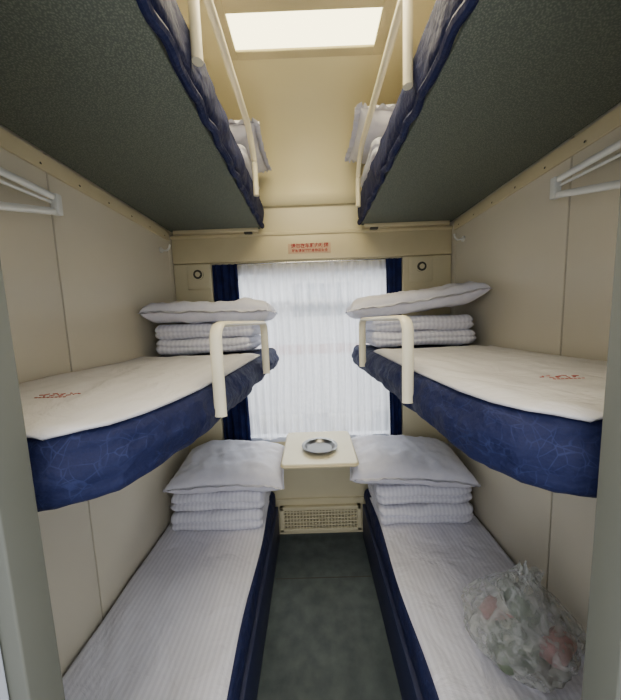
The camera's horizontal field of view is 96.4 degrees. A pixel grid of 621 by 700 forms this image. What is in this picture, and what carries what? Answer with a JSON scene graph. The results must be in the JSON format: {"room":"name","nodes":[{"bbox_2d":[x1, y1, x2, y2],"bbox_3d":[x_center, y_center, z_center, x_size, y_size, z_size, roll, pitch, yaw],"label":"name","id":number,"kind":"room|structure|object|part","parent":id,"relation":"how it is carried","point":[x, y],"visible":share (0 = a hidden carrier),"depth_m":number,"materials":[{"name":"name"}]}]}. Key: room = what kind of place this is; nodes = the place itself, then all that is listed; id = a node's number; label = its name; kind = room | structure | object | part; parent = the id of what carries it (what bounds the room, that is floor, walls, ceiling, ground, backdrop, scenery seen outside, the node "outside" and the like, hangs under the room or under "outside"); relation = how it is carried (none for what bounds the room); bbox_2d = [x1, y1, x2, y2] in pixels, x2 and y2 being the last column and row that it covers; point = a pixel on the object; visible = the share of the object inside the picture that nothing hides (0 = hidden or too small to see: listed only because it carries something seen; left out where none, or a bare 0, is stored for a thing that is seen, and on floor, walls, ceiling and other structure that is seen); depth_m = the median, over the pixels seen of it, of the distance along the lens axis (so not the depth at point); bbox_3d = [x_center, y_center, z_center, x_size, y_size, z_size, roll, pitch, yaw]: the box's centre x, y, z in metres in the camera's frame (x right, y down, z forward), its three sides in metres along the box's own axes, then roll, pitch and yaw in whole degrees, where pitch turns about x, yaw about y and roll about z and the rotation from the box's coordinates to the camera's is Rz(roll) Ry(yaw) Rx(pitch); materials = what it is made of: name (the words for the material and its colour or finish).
{"room":"train carriage","nodes":[
{"label":"train carriage","id":0,"kind":"room"},
{"bbox_2d":[0,124,188,677],"bbox_3d":[-0.901,0.049,1.184,0.056,2.800,1.580,-2,6,0],"label":"wall","id":1,"kind":"structure","parent":0,"point":[77,282],"depth_m":1.06,"materials":[{"name":"plastic"}]},
{"bbox_2d":[0,167,62,215],"bbox_3d":[-0.848,-0.382,0.672,0.078,0.193,0.489,-2,6,2],"label":"coat rack","id":2,"kind":"object","parent":1,"relation":"attached to","point":[55,201],"visible":1,"depth_m":0.81,"materials":[{"name":"metal"}]},
{"bbox_3d":[-0.822,-0.469,0.898,0.026,0.065,0.020,-2,6,0],"label":"tip plate","id":3,"kind":"part","parent":2,"relation":"part of","materials":[{"name":"metal"}]},
{"bbox_2d":[0,127,168,240],"bbox_3d":[-0.890,-0.637,1.032,0.014,0.055,1.420,-2,6,0],"label":"trim","id":4,"kind":"structure","parent":1,"relation":"attached to","point":[9,142],"depth_m":1.02,"materials":[{"name":"beige plastic"}]},
{"bbox_2d":[0,0,263,235],"bbox_3d":[-0.586,-0.833,1.036,0.636,0.366,1.453,-2,6,0],"label":"bunk berth","id":5,"kind":"object","parent":1,"relation":"attached to","point":[120,93],"visible":1,"depth_m":0.76,"materials":[{"name":"fabric"}]},
{"bbox_3d":[-0.593,-0.772,1.042,0.619,0.140,1.453,-2,6,0],"label":"mattress","id":6,"kind":"part","parent":5,"relation":"part of","materials":[{"name":"blue fabric"}]},
{"bbox_3d":[-0.284,-0.891,1.044,0.028,0.274,0.768,-2,6,0],"label":"guard rail","id":7,"kind":"part","parent":5,"relation":"part of","materials":[{"name":"white metal"}]},
{"bbox_2d":[236,142,258,185],"bbox_3d":[-0.584,-0.953,1.501,0.567,0.104,0.409,-2,6,0],"label":"quilt","id":8,"kind":"object","parent":5,"relation":"on","point":[242,147],"visible":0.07,"depth_m":1.36,"materials":[{"name":"white fabric"}]},
{"bbox_2d":[228,117,271,172],"bbox_3d":[-0.550,-1.057,1.479,0.630,0.134,0.450,-2,6,0],"label":"pillow","id":9,"kind":"object","parent":8,"relation":"on","point":[237,127],"visible":0.18,"depth_m":1.35,"materials":[{"name":"fabric"}]},
{"bbox_2d":[19,321,278,511],"bbox_3d":[-0.540,0.054,1.130,0.702,0.321,1.456,-2,6,0],"label":"bunk berth","id":10,"kind":"object","parent":1,"relation":"attached to","point":[91,433],"visible":0.92,"depth_m":0.59,"materials":[{"name":"fabric"}]},
{"bbox_2d":[155,335,260,353],"bbox_3d":[-0.558,-0.039,1.608,0.514,0.093,0.390,-2,6,0],"label":"quilt","id":11,"kind":"object","parent":10,"relation":"on","point":[229,344],"visible":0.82,"depth_m":1.43,"materials":[{"name":"white fabric"}]},
{"bbox_2d":[155,322,260,338],"bbox_3d":[-0.546,-0.116,1.603,0.539,0.092,0.386,-2,6,0],"label":"quilt","id":12,"kind":"object","parent":11,"relation":"on","point":[196,330],"visible":0.73,"depth_m":1.42,"materials":[{"name":"white fabric"}]},
{"bbox_2d":[137,297,277,323],"bbox_3d":[-0.529,-0.211,1.573,0.670,0.140,0.438,-2,6,0],"label":"pillow","id":13,"kind":"object","parent":12,"relation":"on","point":[245,308],"visible":0.88,"depth_m":1.39,"materials":[{"name":"fabric"}]},
{"bbox_3d":[-0.231,0.023,1.026,0.034,0.259,0.583,-2,6,4],"label":"guard rail","id":14,"kind":"part","parent":10,"relation":"part of","materials":[{"name":"beige metal"}]},
{"bbox_2d":[159,244,170,252],"bbox_3d":[-0.859,-0.602,1.648,0.063,0.047,0.032,-2,6,0],"label":"coat hook","id":15,"kind":"object","parent":1,"relation":"attached to","point":[161,249],"visible":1,"depth_m":1.65,"materials":[{"name":"metal"}]},
{"bbox_2d":[176,0,435,206],"bbox_3d":[-0.015,-1.015,0.334,1.900,0.470,2.876,-2,6,0],"label":"ceiling","id":16,"kind":"structure","parent":0,"point":[304,108],"depth_m":1.49,"materials":[{"name":"beige paint"}]},
{"bbox_2d":[213,0,395,60],"bbox_3d":[-0.026,-1.281,0.809,0.690,0.036,0.875,-2,6,0],"label":"ceiling light","id":17,"kind":"object","parent":16,"relation":"attached to","point":[252,29],"depth_m":1.12,"materials":[{"name":"white plastic"}]},
{"bbox_2d":[0,187,620,699],"bbox_3d":[0.025,0.127,0.369,2.000,2.750,0.048,-2,6,0],"label":"door frame","id":18,"kind":"structure","parent":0,"point":[28,642],"depth_m":0.38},
{"bbox_2d":[0,648,8,699],"bbox_3d":[0.014,0.450,0.313,0.935,2.120,0.129,-2,6,0],"label":"door","id":19,"kind":"structure","parent":18,"relation":"in","point":[4,695],"depth_m":0.37,"materials":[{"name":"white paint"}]},
{"bbox_2d":[173,205,449,533],"bbox_3d":[0.035,0.114,1.933,1.900,2.450,0.070,-2,6,0],"label":"wall","id":20,"kind":"structure","parent":0,"point":[309,482],"depth_m":1.98,"materials":[{"name":"beige plastic"}]},
{"bbox_2d":[186,264,210,289],"bbox_3d":[-0.722,-0.470,1.787,0.150,0.155,0.026,-2,6,0],"label":"lock plate","id":21,"kind":"object","parent":20,"relation":"attached to","point":[198,276],"visible":1,"depth_m":1.79,"materials":[{"name":"beige plastic"}]},
{"bbox_2d":[174,264,223,452],"bbox_3d":[-0.733,0.379,1.908,0.242,1.882,0.036,-2,6,0],"label":"trim","id":22,"kind":"structure","parent":20,"relation":"attached to","point":[216,432],"depth_m":1.81,"materials":[{"name":"beige plastic"}]},
{"bbox_2d":[212,264,250,440],"bbox_3d":[-0.525,0.075,1.876,0.188,1.272,0.033,-2,6,0],"label":"window curtain","id":23,"kind":"object","parent":20,"relation":"attached to","point":[236,424],"visible":0.34,"depth_m":1.84,"materials":[{"name":"blue fabric"}]},
{"bbox_2d":[263,203,355,207],"bbox_3d":[-0.003,-0.929,1.786,1.800,0.012,0.006,-2,6,0],"label":"trim","id":24,"kind":"structure","parent":20,"relation":"attached to","point":[350,203],"depth_m":1.78,"materials":[{"name":"beige plastic"}]},
{"bbox_2d":[288,242,330,253],"bbox_3d":[-0.007,-0.651,1.774,0.273,0.062,0.005,-2,6,0],"label":"plate","id":25,"kind":"object","parent":20,"relation":"attached to","point":[325,247],"visible":1,"depth_m":1.77,"materials":[{"name":"plastic"}]},
{"bbox_2d":[170,226,452,264],"bbox_3d":[0.006,-0.672,1.791,1.796,0.173,0.046,-2,6,0],"label":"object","id":26,"kind":"structure","parent":20,"relation":"attached to","point":[431,240],"depth_m":1.77,"materials":[{"name":"beige plastic"}]},
{"bbox_2d":[237,258,389,439],"bbox_3d":[0.038,0.017,1.862,0.986,1.196,0.031,-2,6,0],"label":"sheer curtain","id":27,"kind":"object","parent":20,"relation":"attached to","point":[285,281],"visible":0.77,"depth_m":1.86,"materials":[{"name":"fabric"}]},
{"bbox_3d":[0.005,-0.573,1.800,0.962,0.010,0.010,-2,6,0],"label":"rod","id":28,"kind":"part","parent":27,"relation":"part of","materials":[{"name":"metal"}]},
{"bbox_2d":[237,263,389,441],"bbox_3d":[0.042,0.039,1.924,1.080,1.200,0.060,-2,6,0],"label":"window","id":29,"kind":"structure","parent":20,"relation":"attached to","point":[279,439],"depth_m":1.95,"materials":[{"name":"clear glass"}]},
{"bbox_2d":[280,431,358,468],"bbox_3d":[0.051,0.627,1.686,0.416,0.120,0.490,-2,6,0],"label":"folding table","id":30,"kind":"object","parent":20,"relation":"attached to","point":[294,456],"visible":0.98,"depth_m":1.55,"materials":[{"name":"plastic"}]},
{"bbox_2d":[302,437,337,453],"bbox_3d":[0.053,0.560,1.612,0.208,0.024,0.208,-2,6,0],"label":"metal tray","id":31,"kind":"object","parent":30,"relation":"on","point":[319,445],"visible":1,"depth_m":1.63,"materials":[{"name":"metal"}]},
{"bbox_2d":[276,496,363,500],"bbox_3d":[0.052,0.882,1.968,1.180,0.375,0.016,-2,6,0],"label":"trim","id":32,"kind":"structure","parent":20,"relation":"attached to","point":[352,496],"depth_m":1.99,"materials":[{"name":"beige plastic"}]},
{"bbox_2d":[280,503,361,532],"bbox_3d":[0.073,1.207,1.996,0.580,0.190,0.029,-2,6,0],"label":"air vent","id":33,"kind":"object","parent":20,"relation":"in","point":[322,517],"visible":1,"depth_m":1.99,"materials":[{"name":"beige plastic"}]},
{"bbox_2d":[386,258,401,434],"bbox_3d":[0.562,0.037,1.867,0.104,1.272,0.029,-2,6,0],"label":"window curtain","id":34,"kind":"object","parent":20,"relation":"attached to","point":[393,266],"visible":0.42,"depth_m":1.83,"materials":[{"name":"blue fabric"}]},
{"bbox_2d":[409,256,432,281],"bbox_3d":[0.712,-0.520,1.778,0.150,0.155,0.026,-2,6,0],"label":"lock plate","id":35,"kind":"object","parent":20,"relation":"attached to","point":[420,268],"visible":1,"depth_m":1.78,"materials":[{"name":"beige plastic"}]},
{"bbox_2d":[402,255,450,443],"bbox_3d":[0.783,0.326,1.898,0.312,1.882,0.036,-2,6,0],"label":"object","id":36,"kind":"structure","parent":20,"relation":"attached to","point":[413,425],"depth_m":1.82,"materials":[{"name":"beige plastic"}]},
{"bbox_2d":[257,532,401,699],"bbox_3d":[0.075,1.505,0.640,2.400,0.050,2.960,-2,6,0],"label":"floor","id":37,"kind":"structure","parent":0,"point":[326,639],"depth_m":1.40,"materials":[{"name":"carpet"}]},
{"bbox_2d":[62,491,279,699],"bbox_3d":[-0.529,1.237,1.251,0.605,0.399,1.443,-2,6,0],"label":"bunk berth","id":38,"kind":"object","parent":37,"relation":"on","point":[191,622],"visible":0.78,"depth_m":1.09,"materials":[{"name":"white fabric"}]},
{"bbox_2d":[170,491,269,529],"bbox_3d":[-0.524,0.939,1.717,0.532,0.121,0.396,-2,6,0],"label":"quilt","id":39,"kind":"object","parent":38,"relation":"on","point":[221,518],"visible":0.44,"depth_m":1.54,"materials":[{"name":"white fabric"}]},
{"bbox_2d":[171,490,267,510],"bbox_3d":[-0.515,0.827,1.706,0.537,0.123,0.390,-2,6,0],"label":"quilt","id":40,"kind":"object","parent":39,"relation":"on","point":[246,500],"visible":0.35,"depth_m":1.52,"materials":[{"name":"white fabric"}]},
{"bbox_2d":[163,439,283,493],"bbox_3d":[-0.468,0.681,1.672,0.637,0.195,0.435,-2,6,-3],"label":"pillow","id":41,"kind":"object","parent":40,"relation":"on","point":[229,465],"visible":0.92,"depth_m":1.52,"materials":[{"name":"fabric"}]},
{"bbox_3d":[-0.536,1.123,1.239,0.599,0.128,1.443,-2,6,0],"label":"mattress","id":42,"kind":"part","parent":38,"relation":"part of","materials":[{"name":"fabric"}]},
{"bbox_2d":[277,576,369,578],"bbox_3d":[0.076,1.402,1.380,0.580,0.002,0.594,-2,6,0],"label":"trim","id":43,"kind":"structure","parent":37,"relation":"on","point":[343,576],"depth_m":1.67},
{"bbox_2d":[362,489,584,699],"bbox_3d":[0.666,1.196,1.246,0.604,0.398,1.444,-2,6,0],"label":"bunk berth","id":44,"kind":"object","parent":37,"relation":"on","point":[420,572],"visible":0.57,"depth_m":1.14,"materials":[{"name":"white fabric"}]},
{"bbox_3d":[0.665,1.081,1.234,0.597,0.128,1.444,-2,6,0],"label":"mattress","id":45,"kind":"part","parent":44,"relation":"part of","materials":[{"name":"fabric"}]},
{"bbox_2d":[366,484,473,523],"bbox_3d":[0.644,0.897,1.711,0.543,0.121,0.397,-2,6,0],"label":"quilt","id":46,"kind":"object","parent":44,"relation":"on","point":[449,511],"visible":0.39,"depth_m":1.53,"materials":[{"name":"white fabric"}]},
{"bbox_2d":[371,484,472,504],"bbox_3d":[0.630,0.784,1.701,0.544,0.127,0.391,-2,6,0],"label":"quilt","id":47,"kind":"object","parent":46,"relation":"on","point":[395,494],"visible":0.39,"depth_m":1.52,"materials":[{"name":"white fabric"}]},
{"bbox_2d":[350,435,480,487],"bbox_3d":[0.561,0.646,1.666,0.676,0.187,0.435,-2,6,4],"label":"pillow","id":48,"kind":"object","parent":47,"relation":"on","point":[392,459],"visible":0.89,"depth_m":1.50,"materials":[{"name":"fabric"}]},
{"bbox_2d":[462,562,585,691],"bbox_3d":[0.694,0.858,0.923,0.354,0.345,0.304,-2,6,0],"label":"plastic bag","id":49,"kind":"object","parent":44,"relation":"on","point":[508,616],"visible":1,"depth_m":0.87,"materials":[{"name":"grey"}]},
{"bbox_3d":[0.644,0.777,0.897,0.089,0.070,0.031,-3,6,-12],"label":"handle","id":50,"kind":"part","parent":49,"relation":"part of","materials":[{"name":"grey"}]},
{"bbox_3d":[0.741,0.769,0.934,0.083,0.069,0.038,-3,6,-9],"label":"handle","id":51,"kind":"part","parent":49,"relation":"part of","materials":[{"name":"grey"}]},
{"bbox_2d":[448,102,620,644],"bbox_3d":[0.954,-0.015,1.172,0.056,2.800,1.580,-2,6,0],"label":"wall","id":52,"kind":"structure","parent":0,"point":[548,265],"depth_m":1.09,"materials":[{"name":"plastic"}]},
{"bbox_2d":[453,234,464,241],"bbox_3d":[0.873,-0.662,1.638,0.063,0.047,0.032,-2,6,0],"label":"coat hook","id":53,"kind":"object","parent":52,"relation":"attached to","point":[462,238],"visible":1,"depth_m":1.64,"materials":[{"name":"metal"}]},
{"bbox_2d":[351,315,606,497],"bbox_3d":[0.596,0.017,1.119,0.715,0.325,1.476,-2,6,0],"label":"bunk berth","id":54,"kind":"object","parent":52,"relation":"attached to","point":[535,419],"visible":0.97,"depth_m":0.58,"materials":[{"name":"fabric"}]},
{"bbox_3d":[0.273,-0.004,1.105,0.034,0.259,0.617,-2,6,-2],"label":"guard rail","id":55,"kind":"part","parent":54,"relation":"part of","materials":[{"name":"beige metal"}]},
{"bbox_2d":[366,328,477,346],"bbox_3d":[0.592,-0.080,1.601,0.556,0.090,0.389,-2,6,0],"label":"quilt","id":56,"kind":"object","parent":54,"relation":"on","point":[446,336],"visible":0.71,"depth_m":1.42,"materials":[{"name":"white fabric"}]},
{"bbox_2d":[366,313,472,331],"bbox_3d":[0.582,-0.157,1.595,0.535,0.087,0.384,-2,6,0],"label":"quilt","id":57,"kind":"object","parent":56,"relation":"on","point":[450,321],"visible":0.77,"depth_m":1.42,"materials":[{"name":"white fabric"}]},
{"bbox_2d":[344,281,492,318],"bbox_3d":[0.549,-0.268,1.564,0.691,0.179,0.416,-2,6,3],"label":"pillow","id":58,"kind":"object","parent":57,"relation":"on","point":[452,294],"visible":0.94,"depth_m":1.39,"materials":[{"name":"fabric"}]},
{"bbox_2d":[356,0,620,229],"bbox_3d":[0.575,-0.873,1.027,0.633,0.366,1.454,-2,6,0],"label":"bunk berth","id":59,"kind":"object","parent":52,"relation":"attached to","point":[491,88],"visible":1,"depth_m":0.78,"materials":[{"name":"fabric"}]},
{"bbox_2d":[360,137,381,186],"bbox_3d":[0.573,-0.994,1.495,0.566,0.103,0.407,-2,6,0],"label":"quilt","id":60,"kind":"object","parent":59,"relation":"on","point":[374,146],"visible":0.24,"depth_m":1.39,"materials":[{"name":"white fabric"}]},
{"bbox_2d":[344,102,395,163],"bbox_3d":[0.528,-1.124,1.470,0.649,0.172,0.450,-2,6,0],"label":"pillow","id":61,"kind":"object","parent":60,"relation":"on","point":[382,113],"visible":0.29,"depth_m":1.34,"materials":[{"name":"fabric"}]},
{"bbox_3d":[0.272,-0.925,1.184,0.028,0.274,0.858,-2,6,0],"label":"guard rail","id":62,"kind":"part","parent":59,"relation":"part of","materials":[{"name":"white metal"}]},
{"bbox_3d":[0.585,-0.813,1.033,0.617,0.140,1.454,-2,6,0],"label":"mattress","id":63,"kind":"part","parent":59,"relation":"part of","materials":[{"name":"blue fabric"}]},
{"bbox_2d":[454,105,620,229],"bbox_3d":[0.893,-0.699,1.020,0.014,0.055,1.420,-2,6,0],"label":"trim","id":64,"kind":"structure","parent":52,"relation":"attached to","point":[611,121],"depth_m":1.02,"materials":[{"name":"beige plastic"}]},
{"bbox_2d":[549,139,620,199],"bbox_3d":[0.864,-0.454,0.691,0.078,0.214,0.548,-2,6,-1],"label":"coat rack","id":65,"kind":"object","parent":52,"relation":"attached to","point":[556,182],"visible":1,"depth_m":0.84,"materials":[{"name":"metal"}]},
{"bbox_3d":[0.835,-0.551,0.946,0.026,0.069,0.020,-2,6,0],"label":"tip plate","id":66,"kind":"part","parent":65,"relation":"part of","materials":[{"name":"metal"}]},
{"label":"outside","id":67,"kind":"structure","parent":0,"visible":0},
{"bbox_2d":[261,412,358,433],"bbox_3d":[0.147,0.797,16.271,60.000,0.100,27.800,-2,6,0],"label":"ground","id":68,"kind":"structure","parent":67,"point":[262,416],"depth_m":6.79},
{"bbox_2d":[240,270,388,430],"bbox_3d":[0.053,-0.114,6.262,18.000,3.800,2.520,-2,6,0],"label":"carriage","id":69,"kind":"object","parent":68,"relation":"on","point":[300,326],"visible":0.05,"depth_m":5.01,"materials":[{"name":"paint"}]}
]}

